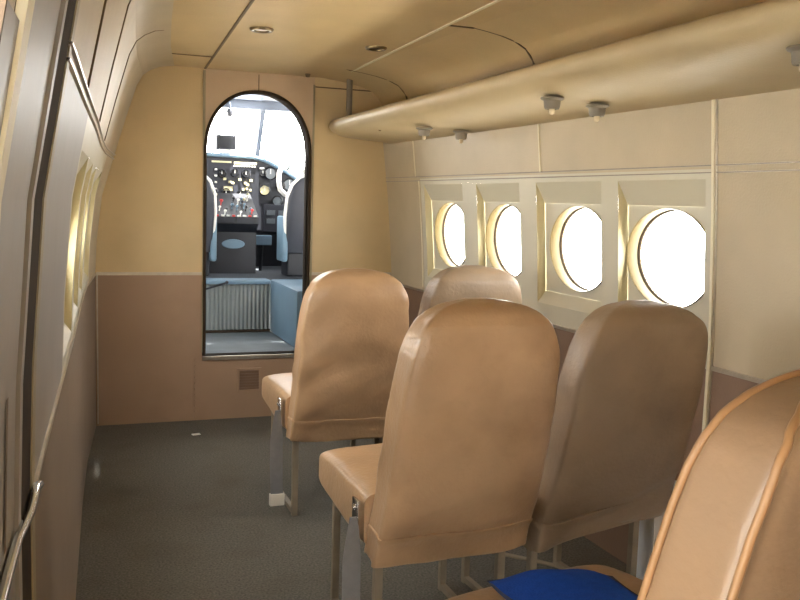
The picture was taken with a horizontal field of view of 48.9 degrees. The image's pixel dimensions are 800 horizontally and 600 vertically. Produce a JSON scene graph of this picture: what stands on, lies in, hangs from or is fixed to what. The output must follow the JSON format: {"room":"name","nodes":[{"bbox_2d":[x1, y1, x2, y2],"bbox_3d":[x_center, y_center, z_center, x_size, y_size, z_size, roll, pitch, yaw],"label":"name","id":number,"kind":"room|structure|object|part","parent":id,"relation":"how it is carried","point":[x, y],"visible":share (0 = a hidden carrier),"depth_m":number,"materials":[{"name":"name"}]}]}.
{"room":"aircraft cabin","nodes":[
{"label":"aircraft cabin","id":0,"kind":"room"},
{"bbox_2d":[0,0,173,599],"bbox_3d":[-0.299,0.159,0.884,0.497,1.810,7.426,0,7,-17],"label":"wall","id":1,"kind":"structure","parent":0,"point":[80,167],"depth_m":2.06,"materials":[{"name":"beige plastic"}]},
{"bbox_2d":[4,398,7,553],"bbox_3d":[-0.422,0.189,0.944,0.005,0.170,0.017,0,7,-17],"label":"trim","id":2,"kind":"structure","parent":1,"relation":"attached to","point":[7,398],"depth_m":0.94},
{"bbox_2d":[0,0,16,41],"bbox_3d":[-0.321,0.335,0.703,0.108,1.500,0.055,-1,7,-20],"label":"trim","id":3,"kind":"structure","parent":1,"relation":"attached to","point":[3,3],"depth_m":0.63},
{"bbox_2d":[0,0,34,217],"bbox_3d":[-0.333,0.329,0.751,0.115,1.500,0.045,-1,7,-20],"label":"trim","id":4,"kind":"structure","parent":1,"relation":"attached to","point":[24,9],"depth_m":0.69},
{"bbox_2d":[0,480,43,599],"bbox_3d":[-0.417,0.290,0.942,0.017,0.033,0.578,0,7,-17],"label":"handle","id":5,"kind":"structure","parent":1,"relation":"attached to","point":[6,579],"depth_m":1.00,"materials":[{"name":"silver metal"}]},
{"bbox_2d":[0,0,60,599],"bbox_3d":[-0.388,0.309,0.913,0.105,1.500,0.304,0,7,-18],"label":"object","id":6,"kind":"structure","parent":1,"relation":"attached to","point":[46,12],"depth_m":0.91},
{"bbox_2d":[14,0,75,599],"bbox_3d":[-0.453,0.283,1.128,0.116,1.500,0.100,-1,7,-20],"label":"trim","id":7,"kind":"structure","parent":1,"relation":"attached to","point":[27,379],"depth_m":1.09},
{"bbox_2d":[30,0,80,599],"bbox_3d":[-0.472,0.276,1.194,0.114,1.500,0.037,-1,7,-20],"label":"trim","id":8,"kind":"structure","parent":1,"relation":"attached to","point":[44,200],"depth_m":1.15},
{"bbox_2d":[30,273,95,491],"bbox_3d":[-1.009,0.065,2.758,0.029,0.009,3.382,0,7,-18],"label":"trim","id":9,"kind":"structure","parent":1,"relation":"attached to","point":[43,451],"depth_m":1.66,"materials":[{"name":"metal"}]},
{"bbox_2d":[66,57,113,158],"bbox_3d":[-0.926,-0.500,2.719,0.031,0.005,3.385,0,7,-17],"label":"trim","id":10,"kind":"structure","parent":1,"relation":"attached to","point":[71,66],"depth_m":1.55,"materials":[{"name":"metal"}]},
{"bbox_2d":[69,41,115,154],"bbox_3d":[-0.921,-0.520,2.719,0.031,0.005,3.385,0,7,-17],"label":"trim","id":11,"kind":"structure","parent":1,"relation":"attached to","point":[74,53],"depth_m":1.57,"materials":[{"name":"metal"}]},
{"bbox_2d":[87,0,106,87],"bbox_3d":[-0.525,-0.621,1.702,0.189,0.445,0.030,-4,9,-42],"label":"trim","id":12,"kind":"structure","parent":1,"relation":"attached to","point":[105,1],"depth_m":1.67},
{"bbox_2d":[99,0,131,120],"bbox_3d":[-0.763,-0.717,2.505,0.214,0.445,0.031,-3,8,-39],"label":"trim","id":13,"kind":"structure","parent":1,"relation":"attached to","point":[130,0],"depth_m":2.47,"materials":[{"name":"beige plastic"}]},
{"bbox_2d":[104,30,163,140],"bbox_3d":[-1.027,-0.823,3.382,0.242,0.445,0.031,-3,8,-37],"label":"trim","id":14,"kind":"structure","parent":1,"relation":"attached to","point":[158,30],"depth_m":3.36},
{"bbox_2d":[172,53,212,57],"bbox_3d":[-0.947,-1.119,4.023,0.185,0.006,0.008,-1,7,-20],"label":"trim","id":15,"kind":"structure","parent":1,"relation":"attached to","point":[172,53],"depth_m":4.02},
{"bbox_2d":[95,66,390,425],"bbox_3d":[-0.783,-0.278,4.641,1.582,1.820,0.045,-1,7,-20],"label":"wall","id":16,"kind":"structure","parent":0,"point":[150,326],"depth_m":4.50,"materials":[{"name":"beige plastic"}]},
{"bbox_2d":[96,275,98,423],"bbox_3d":[-1.515,0.251,4.407,0.007,0.755,0.006,-1,7,-20],"label":"trim","id":17,"kind":"structure","parent":16,"relation":"attached to","point":[96,275],"depth_m":4.41,"materials":[{"name":"metal"}]},
{"bbox_2d":[96,272,201,274],"bbox_3d":[-1.261,-0.133,4.454,0.525,0.016,0.007,-1,7,-20],"label":"trim","id":18,"kind":"structure","parent":16,"relation":"attached to","point":[97,273],"depth_m":4.45,"materials":[{"name":"metal"}]},
{"bbox_2d":[194,357,195,419],"bbox_3d":[-1.071,0.463,4.596,0.010,0.330,0.010,-1,7,-20],"label":"trim","id":19,"kind":"structure","parent":16,"relation":"attached to","point":[194,357],"depth_m":4.59,"materials":[{"name":"brown plastic"}]},
{"bbox_2d":[201,70,205,351],"bbox_3d":[-1.007,-0.442,4.511,0.012,1.440,0.009,-1,7,-20],"label":"trim","id":20,"kind":"structure","parent":16,"relation":"attached to","point":[204,71],"depth_m":4.48,"materials":[{"name":"beige plastic"}]},
{"bbox_2d":[204,0,254,68],"bbox_3d":[-0.283,-0.902,2.250,0.010,0.006,4.595,0,7,-18],"label":"trim","id":21,"kind":"structure","parent":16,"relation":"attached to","point":[250,3],"depth_m":3.38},
{"bbox_2d":[203,353,293,360],"bbox_3d":[-0.772,0.302,4.687,0.550,0.022,0.014,-1,7,-20],"label":"trim","id":22,"kind":"structure","parent":16,"relation":"attached to","point":[288,355],"depth_m":4.67,"materials":[{"name":"metal"}]},
{"bbox_2d":[237,367,260,391],"bbox_3d":[-0.804,0.425,4.691,0.128,0.128,0.008,-1,7,-20],"label":"air vent","id":23,"kind":"object","parent":16,"relation":"in","point":[248,379],"visible":1,"depth_m":4.69,"materials":[{"name":"brown plastic"}]},
{"bbox_2d":[202,90,311,355],"bbox_3d":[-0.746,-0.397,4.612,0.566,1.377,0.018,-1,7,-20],"label":"trim","id":24,"kind":"structure","parent":16,"relation":"attached to","point":[228,99],"depth_m":4.55,"materials":[{"name":"black rubber"}]},
{"bbox_2d":[309,85,314,283],"bbox_3d":[-0.473,-0.423,4.714,0.010,1.430,0.008,-1,7,-20],"label":"trim","id":25,"kind":"structure","parent":16,"relation":"attached to","point":[313,127],"depth_m":4.69,"materials":[{"name":"beige plastic"}]},
{"bbox_2d":[315,86,370,91],"bbox_3d":[-0.258,-1.125,4.709,0.405,0.006,0.006,-1,7,-20],"label":"trim","id":26,"kind":"structure","parent":16,"relation":"attached to","point":[315,86],"depth_m":4.68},
{"bbox_2d":[309,272,390,274],"bbox_3d":[-0.272,-0.144,4.824,0.471,0.016,0.007,-1,7,-20],"label":"trim","id":27,"kind":"structure","parent":16,"relation":"attached to","point":[313,273],"depth_m":4.76,"materials":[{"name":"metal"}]},
{"bbox_2d":[206,331,294,352],"bbox_3d":[-0.943,0.262,5.102,2.000,0.035,0.810,-1,7,-20],"label":"floor","id":28,"kind":"structure","parent":0,"point":[240,341],"depth_m":5.08,"materials":[{"name":"grey metal"}]},
{"bbox_2d":[206,278,270,332],"bbox_3d":[-1.304,0.037,5.380,1.022,0.329,0.190,-1,7,-20],"label":"step","id":29,"kind":"structure","parent":28,"relation":"on","point":[233,305],"depth_m":5.46,"materials":[{"name":"grey paint"}]},
{"bbox_3d":[-1.121,-0.087,5.350,0.153,0.065,0.020,0,7,-14],"label":"lever","id":30,"kind":"part","parent":29,"relation":"part of","materials":[{"name":"black paint"}]},
{"bbox_2d":[270,279,302,347],"bbox_3d":[-0.464,0.070,5.306,0.500,0.330,0.700,-1,7,-20],"label":"console","id":31,"kind":"object","parent":28,"relation":"on","point":[285,294],"visible":0.35,"depth_m":5.18,"materials":[{"name":"blue paint"}]},
{"bbox_2d":[206,266,302,287],"bbox_3d":[-1.415,-0.203,6.351,2.000,0.055,1.750,-1,7,-20],"label":"floor","id":32,"kind":"structure","parent":0,"point":[269,272],"depth_m":5.89,"materials":[{"name":"grey metal"}]},
{"bbox_2d":[206,176,216,275],"bbox_3d":[-1.409,-0.500,5.628,0.450,0.694,0.312,-1,7,-20],"label":"seat","id":33,"kind":"object","parent":32,"relation":"on","point":[211,222],"visible":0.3,"depth_m":5.60,"materials":[{"name":"plastic"}]},
{"bbox_3d":[-1.377,-0.560,5.541,0.410,0.514,0.142,-1,7,-20],"label":"backrest","id":34,"kind":"part","parent":33,"relation":"part of","materials":[{"name":"plastic"}]},
{"bbox_2d":[209,189,258,272],"bbox_3d":[-1.155,-0.470,6.019,0.310,0.565,0.350,-1,7,-20],"label":"throttle quadrant","id":35,"kind":"object","parent":32,"relation":"on","point":[237,216],"visible":0.91,"depth_m":5.95,"materials":[{"name":"black paint"}]},
{"bbox_3d":[-1.126,-0.378,5.945,0.156,0.066,0.004,-1,7,-20],"label":"blue plate","id":36,"kind":"part","parent":35,"relation":"part of","materials":[{"name":"paint"}]},
{"bbox_3d":[-1.093,-0.531,5.853,0.240,0.031,0.012,-1,7,-20],"label":"label plate","id":37,"kind":"part","parent":35,"relation":"part of","materials":[{"name":"grey paint"}]},
{"bbox_2d":[207,152,296,231],"bbox_3d":[-1.389,-0.772,6.267,1.776,0.545,0.316,-1,7,-20],"label":"panel","id":38,"kind":"object","parent":32,"relation":"on","point":[229,173],"visible":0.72,"depth_m":6.28,"materials":[{"name":"black paint"}]},
{"bbox_2d":[215,134,235,153],"bbox_3d":[-1.237,-1.104,6.237,0.140,0.126,0.082,-1,7,-20],"label":"display","id":39,"kind":"object","parent":38,"relation":"on","point":[224,143],"visible":0.97,"depth_m":6.20,"materials":[{"name":"grey paint"}]},
{"bbox_2d":[256,235,271,270],"bbox_3d":[-0.983,-0.332,6.234,0.130,0.258,0.084,-1,7,-20],"label":"rudder pedal","id":40,"kind":"object","parent":32,"relation":"on","point":[261,240],"visible":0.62,"depth_m":6.20,"materials":[{"name":"blue paint"}]},
{"bbox_3d":[-0.985,-0.316,6.241,0.024,0.225,0.073,-1,7,-20],"label":"arm","id":41,"kind":"part","parent":40,"relation":"part of","materials":[{"name":"black paint"}]},
{"bbox_3d":[-0.970,-0.421,6.196,0.130,0.070,0.024,-1,7,-20],"label":"foot plate","id":42,"kind":"part","parent":40,"relation":"part of","materials":[{"name":"blue paint"}]},
{"bbox_2d":[277,174,303,275],"bbox_3d":[-0.590,-0.508,5.934,0.450,0.694,0.312,-1,7,-20],"label":"seat","id":43,"kind":"object","parent":32,"relation":"on","point":[290,225],"visible":0.39,"depth_m":5.79,"materials":[{"name":"plastic"}]},
{"bbox_3d":[-0.558,-0.568,5.847,0.410,0.514,0.142,-1,7,-20],"label":"backrest","id":44,"kind":"part","parent":43,"relation":"part of","materials":[{"name":"plastic"}]},
{"bbox_2d":[276,166,304,196],"bbox_3d":[-0.772,-0.559,6.164,0.224,0.741,0.143,-1,7,-20],"label":"yoke","id":45,"kind":"object","parent":32,"relation":"on","point":[280,169],"visible":0.32,"depth_m":6.04,"materials":[{"name":"white paint"}]},
{"bbox_2d":[234,95,277,101],"bbox_3d":[-1.064,-1.345,5.381,2.000,0.040,1.780,-1,7,-20],"label":"ceiling","id":46,"kind":"structure","parent":0,"point":[243,97],"depth_m":6.24,"materials":[{"name":"paint"}]},
{"bbox_2d":[256,230,281,265],"bbox_3d":[-1.485,-0.399,6.532,2.000,1.000,0.040,-1,7,-20],"label":"wall","id":47,"kind":"structure","parent":0,"point":[269,251],"depth_m":6.70,"materials":[{"name":"black metal"}]},
{"bbox_2d":[222,99,289,156],"bbox_3d":[-1.342,-1.044,6.133,2.000,0.783,0.685,-1,7,-20],"label":"window frame","id":48,"kind":"structure","parent":47,"relation":"in","point":[263,106],"depth_m":6.34,"materials":[{"name":"paint"}]},
{"bbox_2d":[227,101,232,116],"bbox_3d":[-1.201,-1.352,6.205,0.048,0.122,0.078,-1,7,-20],"label":"compass","id":49,"kind":"object","parent":48,"relation":"attached to","point":[229,110],"visible":0.97,"depth_m":6.18,"materials":[{"name":"paint"}]},
{"bbox_2d":[76,416,625,599],"bbox_3d":[0.404,1.052,1.248,1.990,0.001,7.400,-1,7,-20],"label":"floor","id":50,"kind":"structure","parent":0,"point":[169,512],"depth_m":3.12,"materials":[{"name":"carpet"}]},
{"bbox_2d":[262,268,408,515],"bbox_3d":[-0.281,0.325,3.371,0.486,0.933,0.645,-1,7,-20],"label":"seat","id":51,"kind":"object","parent":50,"relation":"on","point":[353,323],"visible":0.85,"depth_m":3.11,"materials":[{"name":"leather"}]},
{"bbox_3d":[-0.517,0.581,3.599,0.019,0.360,0.019,-1,7,-20],"label":"leg","id":52,"kind":"part","parent":51,"relation":"part of","materials":[{"name":"paint"}]},
{"bbox_2d":[262,373,291,429],"bbox_3d":[-0.294,0.384,3.482,0.432,0.157,0.441,-1,7,-20],"label":"cushion","id":53,"kind":"object","parent":51,"relation":"on","point":[276,388],"depth_m":3.36,"materials":[{"name":"beige leather"}]},
{"bbox_3d":[-0.458,0.767,3.447,0.018,0.018,0.367,-1,7,-20],"label":"floor rail","id":54,"kind":"part","parent":51,"relation":"part of","materials":[{"name":"metal"}]},
{"bbox_3d":[-0.388,0.603,3.256,0.020,0.400,0.020,-1,7,-20],"label":"leg","id":55,"kind":"part","parent":51,"relation":"part of","materials":[{"name":"paint"}]},
{"bbox_3d":[-0.180,0.187,3.175,0.411,0.609,0.242,-1,7,-20],"label":"backrest","id":56,"kind":"part","parent":51,"relation":"part of","materials":[{"name":"beige leather"}]},
{"bbox_3d":[-0.198,0.577,3.718,0.019,0.360,0.019,-1,7,-20],"label":"leg","id":57,"kind":"part","parent":51,"relation":"part of","materials":[{"name":"paint"}]},
{"bbox_2d":[319,298,559,599],"bbox_3d":[0.055,0.443,2.304,0.486,0.956,0.669,-1,7,-20],"label":"seat","id":58,"kind":"object","parent":50,"relation":"on","point":[456,471],"visible":1,"depth_m":2.04,"materials":[{"name":"tan leather"},{"name":"painted metal"},{"name":"chrome metal"}]},
{"bbox_3d":[-0.186,0.708,2.546,0.019,0.360,0.019,-1,7,-20],"label":"leg","id":59,"kind":"part","parent":58,"relation":"part of","materials":[{"name":"paint"}]},
{"bbox_2d":[319,443,381,543],"bbox_3d":[0.037,0.512,2.429,0.433,0.156,0.439,-1,7,-20],"label":"cushion","id":60,"kind":"object","parent":58,"relation":"on","point":[346,473],"depth_m":2.34,"materials":[{"name":"beige leather"}]},
{"bbox_3d":[-0.057,0.730,2.202,0.020,0.400,0.020,-1,7,-20],"label":"leg","id":61,"kind":"part","parent":58,"relation":"part of","materials":[{"name":"paint"}]},
{"bbox_3d":[0.133,0.705,2.665,0.019,0.360,0.019,-1,7,-20],"label":"leg","id":62,"kind":"part","parent":58,"relation":"part of","materials":[{"name":"paint"}]},
{"bbox_3d":[0.192,0.891,2.512,0.018,0.018,0.367,-1,7,-20],"label":"floor rail","id":63,"kind":"part","parent":58,"relation":"part of","materials":[{"name":"metal"}]},
{"bbox_3d":[0.158,0.305,2.101,0.411,0.632,0.251,-1,7,-20],"label":"backrest","id":64,"kind":"part","parent":58,"relation":"part of","materials":[{"name":"beige leather"}]},
{"bbox_3d":[0.261,0.727,2.321,0.020,0.400,0.020,-1,7,-20],"label":"leg","id":65,"kind":"part","parent":58,"relation":"part of","materials":[{"name":"paint"}]},
{"bbox_2d":[373,265,521,443],"bbox_3d":[0.165,0.312,3.555,0.432,0.946,0.670,-1,7,-20],"label":"seat","id":66,"kind":"object","parent":50,"relation":"on","point":[462,281],"visible":0.25,"depth_m":3.21,"materials":[{"name":"tan leather"},{"name":"painted metal"},{"name":"chrome metal"}]},
{"bbox_3d":[-0.101,0.573,3.786,0.019,0.360,0.019,-1,7,-20],"label":"leg","id":67,"kind":"part","parent":66,"relation":"part of","materials":[{"name":"paint"}]},
{"bbox_3d":[0.241,0.174,3.346,0.412,0.622,0.258,-1,7,-20],"label":"backrest","id":68,"kind":"part","parent":66,"relation":"part of","materials":[{"name":"beige leather"}]},
{"bbox_2d":[492,553,556,567],"bbox_3d":[0.358,0.856,2.938,0.632,0.014,0.044,5,7,24],"label":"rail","id":69,"kind":"object","parent":50,"relation":"on","point":[514,556],"visible":0.18,"depth_m":2.92,"materials":[{"name":"metal"}]},
{"bbox_2d":[461,300,707,590],"bbox_3d":[0.508,0.440,2.519,0.493,0.942,0.679,-1,7,-24],"label":"seat","id":70,"kind":"object","parent":50,"relation":"on","point":[629,386],"visible":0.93,"depth_m":2.22,"materials":[{"name":"tan leather"},{"name":"painted metal"},{"name":"chrome metal"}]},
{"bbox_3d":[0.208,0.700,2.724,0.019,0.360,0.019,-1,7,-24],"label":"leg","id":71,"kind":"part","parent":70,"relation":"part of","materials":[{"name":"paint"}]},
{"bbox_3d":[0.277,0.887,2.576,0.018,0.018,0.367,-1,7,-24],"label":"floor rail","id":72,"kind":"part","parent":70,"relation":"part of","materials":[{"name":"metal"}]},
{"bbox_3d":[0.357,0.722,2.388,0.020,0.400,0.020,-1,7,-24],"label":"leg","id":73,"kind":"part","parent":70,"relation":"part of","materials":[{"name":"paint"}]},
{"bbox_3d":[0.519,0.695,2.861,0.019,0.360,0.019,-1,7,-24],"label":"leg","id":74,"kind":"part","parent":70,"relation":"part of","materials":[{"name":"paint"}]},
{"bbox_3d":[0.588,0.881,2.713,0.018,0.018,0.367,-1,7,-24],"label":"floor rail","id":75,"kind":"part","parent":70,"relation":"part of","materials":[{"name":"metal"}]},
{"bbox_3d":[0.573,0.303,2.301,0.411,0.618,0.253,-1,7,-24],"label":"backrest","id":76,"kind":"part","parent":70,"relation":"part of","materials":[{"name":"beige leather"}]},
{"bbox_3d":[0.668,0.717,2.526,0.020,0.400,0.020,-1,7,-24],"label":"leg","id":77,"kind":"part","parent":70,"relation":"part of","materials":[{"name":"paint"}]},
{"bbox_2d":[446,369,799,599],"bbox_3d":[0.413,0.542,1.406,0.474,0.979,0.700,-2,7,-30],"label":"seat","id":78,"kind":"object","parent":50,"relation":"on","point":[729,529],"visible":0.96,"depth_m":1.02,"materials":[{"name":"leather"}]},
{"bbox_2d":[446,565,642,599],"bbox_3d":[0.345,0.622,1.529,0.433,0.156,0.439,-2,7,-30],"label":"cushion","id":79,"kind":"object","parent":78,"relation":"on","point":[633,583],"depth_m":1.66,"materials":[{"name":"blue fabric"}]},
{"bbox_2d":[487,569,637,599],"bbox_3d":[0.336,0.538,1.493,0.263,0.042,0.390,-1,7,-20],"label":"fleece blanket","id":80,"kind":"object","parent":78,"relation":"on","point":[537,584],"visible":0.98,"depth_m":1.58,"materials":[{"name":"blue fabric"}]},
{"bbox_3d":[0.523,0.406,1.209,0.467,0.650,0.282,-2,7,-30],"label":"backrest","id":81,"kind":"part","parent":78,"relation":"part of","materials":[{"name":"beige leather"}]},
{"bbox_2d":[171,0,548,77],"bbox_3d":[0.449,-0.746,1.044,1.470,0.001,7.400,-1,7,-20],"label":"ceiling","id":82,"kind":"structure","parent":0,"point":[317,38],"depth_m":3.31,"materials":[{"name":"plastic"}]},
{"bbox_2d":[249,26,273,33],"bbox_3d":[-0.527,-1.030,3.353,0.092,0.013,0.092,-1,7,-20],"label":"recessed light","id":83,"kind":"object","parent":82,"relation":"in","point":[257,29],"visible":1,"depth_m":3.33,"materials":[{"name":"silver metal"}]},
{"bbox_2d":[365,46,386,51],"bbox_3d":[-0.101,-1.053,3.682,0.092,0.013,0.092,-1,7,-20],"label":"recessed light","id":84,"kind":"object","parent":82,"relation":"in","point":[369,48],"visible":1,"depth_m":3.67,"materials":[{"name":"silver metal"}]},
{"bbox_2d":[324,0,799,563],"bbox_3d":[1.220,0.144,1.448,0.514,1.810,7.414,-1,7,-23],"label":"wall","id":85,"kind":"structure","parent":0,"point":[757,307],"depth_m":2.91,"materials":[{"name":"beige plastic"}]},
{"bbox_2d":[354,71,407,98],"bbox_3d":[-0.110,-1.001,4.405,0.340,0.270,0.010,-1,7,-20],"label":"trim","id":86,"kind":"structure","parent":85,"relation":"attached to","point":[354,71],"depth_m":4.42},
{"bbox_2d":[412,141,415,176],"bbox_3d":[0.073,-0.738,4.441,0.029,0.230,0.008,-1,7,-20],"label":"trim","id":87,"kind":"structure","parent":85,"relation":"attached to","point":[412,141],"depth_m":4.44,"materials":[{"name":"beige plastic"}]},
{"bbox_2d":[418,181,423,286],"bbox_3d":[0.106,-0.334,4.466,0.049,0.535,0.008,-1,7,-20],"label":"trim","id":88,"kind":"structure","parent":85,"relation":"attached to","point":[418,181],"depth_m":4.46,"materials":[{"name":"beige plastic"}]},
{"bbox_2d":[352,0,501,71],"bbox_3d":[0.299,-0.944,2.786,0.012,0.006,3.992,0,7,-19],"label":"trim","id":89,"kind":"structure","parent":85,"relation":"attached to","point":[495,1],"depth_m":3.27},
{"bbox_2d":[435,202,464,266],"bbox_3d":[0.277,-0.311,4.215,0.098,0.310,0.380,-1,7,-20],"label":"window","id":90,"kind":"structure","parent":85,"relation":"in","point":[442,214],"depth_m":4.36,"materials":[{"name":"plastic"}]},
{"bbox_2d":[450,25,473,28],"bbox_3d":[0.222,-0.990,3.187,0.100,0.006,0.010,-1,7,-20],"label":"trim","id":91,"kind":"structure","parent":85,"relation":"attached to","point":[450,25],"depth_m":3.19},
{"bbox_2d":[485,204,520,276],"bbox_3d":[0.478,-0.248,3.707,0.096,0.310,0.380,-1,7,-20],"label":"window","id":92,"kind":"structure","parent":85,"relation":"in","point":[491,234],"depth_m":3.85,"materials":[{"name":"plastic"}]},
{"bbox_2d":[474,28,534,64],"bbox_3d":[0.384,-0.859,3.264,0.285,0.270,0.010,-1,7,-20],"label":"trim","id":93,"kind":"structure","parent":85,"relation":"attached to","point":[528,53],"depth_m":3.27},
{"bbox_2d":[537,124,541,171],"bbox_3d":[0.527,-0.599,3.315,0.026,0.230,0.010,-1,7,-20],"label":"trim","id":94,"kind":"structure","parent":85,"relation":"attached to","point":[539,141],"depth_m":3.31,"materials":[{"name":"beige plastic"}]},
{"bbox_2d":[329,0,799,143],"bbox_3d":[1.105,-0.586,1.306,0.444,0.328,7.352,-1,7,-20],"label":"bin","id":95,"kind":"object","parent":85,"relation":"attached to","point":[738,52],"visible":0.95,"depth_m":2.35,"materials":[{"name":"plastic"}]},
{"bbox_3d":[-0.267,-1.017,4.613,0.032,0.286,0.031,-1,7,-20],"label":"support post","id":96,"kind":"part","parent":95,"relation":"part of","materials":[{"name":"grey plastic"}]},
{"bbox_2d":[416,127,432,139],"bbox_3d":[0.103,-0.707,3.747,0.072,0.052,0.072,-1,7,-20],"label":"light","id":97,"kind":"object","parent":95,"relation":"attached to","point":[424,132],"visible":1,"depth_m":3.73,"materials":[{"name":"grey plastic"}]},
{"bbox_2d":[453,130,468,143],"bbox_3d":[0.260,-0.692,3.743,0.072,0.052,0.072,-1,7,-20],"label":"light","id":98,"kind":"object","parent":95,"relation":"attached to","point":[460,135],"visible":1,"depth_m":3.72,"materials":[{"name":"grey plastic"}]},
{"bbox_2d":[540,96,563,114],"bbox_3d":[0.455,-0.580,2.636,0.072,0.052,0.072,-1,7,-20],"label":"light","id":99,"kind":"object","parent":95,"relation":"attached to","point":[551,103],"visible":1,"depth_m":2.62,"materials":[{"name":"grey plastic"}]},
{"bbox_3d":[0.455,-0.567,2.638,0.020,0.024,0.020,-1,7,-20],"label":"bulb","id":100,"kind":"part","parent":99,"relation":"part of","materials":[{"name":"glass"}]},
{"bbox_2d":[586,104,608,121],"bbox_3d":[0.598,-0.566,2.670,0.072,0.052,0.072,-1,7,-20],"label":"light","id":101,"kind":"object","parent":95,"relation":"attached to","point":[596,111],"visible":1,"depth_m":2.65,"materials":[{"name":"grey plastic"}]},
{"bbox_3d":[0.597,-0.552,2.672,0.020,0.024,0.020,-1,7,-20],"label":"bulb","id":102,"kind":"part","parent":101,"relation":"part of","materials":[{"name":"white glass"}]},
{"bbox_2d":[786,44,799,72],"bbox_3d":[0.789,-0.468,1.717,0.072,0.052,0.072,-1,7,-20],"label":"light","id":103,"kind":"object","parent":95,"relation":"attached to","point":[794,50],"visible":1,"depth_m":1.71,"materials":[{"name":"grey plastic"}]},
{"bbox_2d":[550,206,600,291],"bbox_3d":[0.678,-0.185,3.199,0.094,0.310,0.390,-1,7,-20],"label":"window","id":104,"kind":"structure","parent":85,"relation":"in","point":[556,239],"depth_m":3.34,"materials":[{"name":"plastic"}]},
{"bbox_2d":[402,284,766,383],"bbox_3d":[1.294,0.323,1.492,0.027,0.014,7.399,-1,7,-21],"label":"trim","id":105,"kind":"structure","parent":85,"relation":"attached to","point":[712,368],"depth_m":2.48,"materials":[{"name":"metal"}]},
{"bbox_2d":[386,169,799,181],"bbox_3d":[1.282,-0.229,1.419,0.034,0.004,7.399,-1,7,-21],"label":"trim","id":106,"kind":"structure","parent":85,"relation":"attached to","point":[791,169],"depth_m":2.84,"materials":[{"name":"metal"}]},
{"bbox_2d":[389,161,799,177],"bbox_3d":[1.281,-0.248,1.417,0.034,0.004,7.399,-1,7,-21],"label":"trim","id":107,"kind":"structure","parent":85,"relation":"attached to","point":[789,161],"depth_m":2.82,"materials":[{"name":"metal"}]},
{"bbox_2d":[636,481,676,579],"bbox_3d":[1.014,0.777,2.163,0.054,0.358,1.341,-1,7,-21],"label":"duct","id":108,"kind":"object","parent":85,"relation":"attached to","point":[645,541],"visible":0.05,"depth_m":2.74,"materials":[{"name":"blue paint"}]},
{"bbox_2d":[627,208,704,307],"bbox_3d":[0.859,-0.129,2.738,0.093,0.310,0.410,-1,7,-20],"label":"window","id":109,"kind":"structure","parent":85,"relation":"in","point":[636,237],"depth_m":2.89,"materials":[{"name":"plastic"}]},
{"bbox_2d":[702,99,717,430],"bbox_3d":[0.871,0.169,2.523,0.054,1.460,0.024,-1,7,-20],"label":"trim","id":110,"kind":"structure","parent":85,"relation":"attached to","point":[716,118],"depth_m":2.48,"materials":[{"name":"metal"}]},
{"label":"outside","id":111,"kind":"structure","parent":0,"visible":0},
{"bbox_2d":[72,258,704,327],"bbox_3d":[-0.083,2.677,0.297,80.000,0.050,80.000,-1,7,-20],"label":"ground","id":112,"kind":"structure","parent":111,"point":[681,282],"depth_m":36.36,"materials":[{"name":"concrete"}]}
]}

